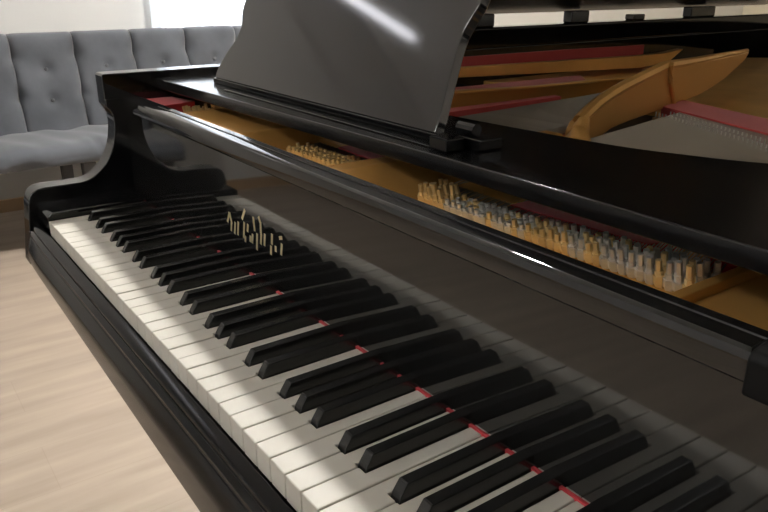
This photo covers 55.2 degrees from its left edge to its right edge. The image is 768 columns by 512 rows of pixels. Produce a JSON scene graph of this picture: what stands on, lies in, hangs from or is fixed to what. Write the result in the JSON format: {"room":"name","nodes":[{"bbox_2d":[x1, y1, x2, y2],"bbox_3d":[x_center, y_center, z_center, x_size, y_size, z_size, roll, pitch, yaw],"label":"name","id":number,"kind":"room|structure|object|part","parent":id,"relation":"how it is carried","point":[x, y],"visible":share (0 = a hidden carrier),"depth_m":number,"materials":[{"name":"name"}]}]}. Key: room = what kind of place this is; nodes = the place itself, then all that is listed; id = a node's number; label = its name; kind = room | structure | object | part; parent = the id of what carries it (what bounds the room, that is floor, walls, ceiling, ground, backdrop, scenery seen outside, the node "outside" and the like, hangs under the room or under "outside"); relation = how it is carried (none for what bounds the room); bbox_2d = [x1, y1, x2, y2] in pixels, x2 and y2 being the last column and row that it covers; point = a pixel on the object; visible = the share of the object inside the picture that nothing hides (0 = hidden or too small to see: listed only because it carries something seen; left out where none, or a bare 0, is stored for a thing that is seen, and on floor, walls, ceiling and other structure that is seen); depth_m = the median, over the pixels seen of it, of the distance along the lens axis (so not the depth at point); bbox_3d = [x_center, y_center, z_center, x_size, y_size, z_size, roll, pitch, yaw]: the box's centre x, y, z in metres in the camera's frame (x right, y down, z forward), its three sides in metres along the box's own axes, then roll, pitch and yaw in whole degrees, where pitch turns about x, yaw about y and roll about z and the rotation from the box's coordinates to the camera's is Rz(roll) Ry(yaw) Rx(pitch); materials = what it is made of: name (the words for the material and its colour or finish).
{"room":"music room","nodes":[
{"label":"music room","id":0,"kind":"room"},
{"bbox_2d":[0,210,199,511],"bbox_3d":[1.368,0.351,2.218,9.500,0.100,6.520,-14,25,-33],"label":"floor","id":1,"kind":"structure","parent":0,"point":[70,442],"depth_m":1.87,"materials":[{"name":"laminate"}]},
{"bbox_2d":[0,25,240,178],"bbox_3d":[-1.365,-0.509,3.151,2.313,0.844,0.565,-14,25,-33],"label":"settee","id":2,"kind":"object","parent":1,"relation":"on","point":[52,114],"visible":0.47,"depth_m":3.19,"materials":[{"name":"grey fabric"}]},
{"bbox_3d":[-1.678,-0.702,3.074,0.257,0.427,0.182,-14,25,-33],"label":"backrest panel","id":3,"kind":"part","parent":2,"relation":"part of","materials":[{"name":"grey fabric"}]},
{"bbox_3d":[-1.469,-0.756,3.214,0.257,0.428,0.181,-14,25,-33],"label":"backrest panel","id":4,"kind":"part","parent":2,"relation":"part of","materials":[{"name":"grey fabric"}]},
{"bbox_3d":[-1.322,-0.473,3.102,2.313,0.097,0.420,-14,25,-33],"label":"seat","id":5,"kind":"part","parent":2,"relation":"part of","materials":[{"name":"grey fabric"}]},
{"bbox_3d":[-1.458,-0.342,3.396,0.052,0.358,0.052,-14,25,-33],"label":"leg","id":6,"kind":"part","parent":2,"relation":"part of","materials":[{"name":"grey"}]},
{"bbox_3d":[-1.217,-0.222,3.080,0.052,0.358,0.052,-14,25,-33],"label":"leg","id":7,"kind":"part","parent":2,"relation":"part of","materials":[{"name":"grey"}]},
{"bbox_3d":[-1.261,-0.809,3.356,0.257,0.428,0.178,-14,25,-33],"label":"backrest panel","id":8,"kind":"part","parent":2,"relation":"part of","materials":[{"name":"grey fabric"}]},
{"bbox_3d":[-1.052,-0.862,3.495,0.257,0.428,0.178,-14,25,-33],"label":"backrest panel","id":9,"kind":"part","parent":2,"relation":"part of","materials":[{"name":"grey fabric"}]},
{"bbox_3d":[-0.843,-0.914,3.635,0.257,0.428,0.180,-14,25,-33],"label":"backrest panel","id":10,"kind":"part","parent":2,"relation":"part of","materials":[{"name":"grey fabric"}]},
{"bbox_3d":[-0.633,-0.967,3.774,0.257,0.428,0.181,-14,25,-33],"label":"backrest panel","id":11,"kind":"part","parent":2,"relation":"part of","materials":[{"name":"grey fabric"}]},
{"bbox_2d":[24,0,767,511],"bbox_3d":[0.818,-0.350,1.187,2.434,1.939,1.466,-14,25,-33],"label":"grand piano","id":12,"kind":"object","parent":1,"relation":"on","point":[368,255],"visible":1,"depth_m":0.68,"materials":[{"name":"black wood"}]},
{"bbox_3d":[-0.427,-0.240,1.162,0.026,0.020,0.007,-14,25,-33],"label":"arm moulding","id":13,"kind":"part","parent":12,"relation":"part of","materials":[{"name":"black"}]},
{"bbox_3d":[-0.426,-0.161,1.222,0.354,0.284,0.038,-14,25,-33],"label":"arm","id":14,"kind":"part","parent":12,"relation":"part of","materials":[{"name":"black wood"}]},
{"bbox_3d":[-0.089,-0.172,0.879,0.006,0.002,0.480,-14,25,-33],"label":"slide rail","id":15,"kind":"part","parent":12,"relation":"part of","materials":[{"name":"black wood"}]},
{"bbox_2d":[156,74,767,275],"bbox_3d":[0.188,-0.124,0.778,0.393,0.016,1.371,-14,25,-33],"label":"shelf","id":16,"kind":"object","parent":12,"relation":"attached to","point":[714,208],"depth_m":0.63,"materials":[{"name":"black wood"}]},
{"bbox_3d":[0.080,-0.121,0.699,0.012,0.011,0.024,-14,25,-33],"label":"slide knob","id":17,"kind":"part","parent":12,"relation":"part of","materials":[{"name":"black metal"}]},
{"bbox_3d":[0.753,-0.213,1.177,1.844,0.016,1.371,-14,25,-33],"label":"iron plate","id":18,"kind":"part","parent":12,"relation":"part of","materials":[{"name":"gold metal"}]},
{"bbox_3d":[0.961,-0.921,1.301,1.841,0.952,1.129,-14,25,-33],"label":"lid","id":19,"kind":"part","parent":12,"relation":"part of","materials":[{"name":"black wood"}]},
{"bbox_2d":[0,0,742,199],"bbox_3d":[-0.470,-1.822,4.144,9.500,2.600,0.200,-14,25,-33],"label":"wall","id":20,"kind":"structure","parent":0,"point":[16,16],"depth_m":3.58,"materials":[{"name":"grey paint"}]},
{"bbox_2d":[0,196,23,212],"bbox_3d":[-0.408,-0.603,4.510,9.100,0.060,0.018,-14,25,-33],"label":"baseboard","id":21,"kind":"structure","parent":20,"relation":"attached to","point":[12,204],"depth_m":3.56,"materials":[{"name":"beige wood"}]},
{"bbox_2d":[149,0,245,27],"bbox_3d":[-0.370,-1.955,3.962,2.000,1.526,0.114,-14,25,-33],"label":"window","id":22,"kind":"structure","parent":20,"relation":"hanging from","point":[164,13],"depth_m":3.77,"materials":[{"name":"white glass"}]},
{"bbox_2d":[742,4,767,13],"bbox_3d":[5.151,-1.866,4.273,0.200,2.600,6.120,-14,25,-33],"label":"wall","id":23,"kind":"structure","parent":0,"point":[747,9],"depth_m":6.64,"materials":[{"name":"beige paint"}]}
]}

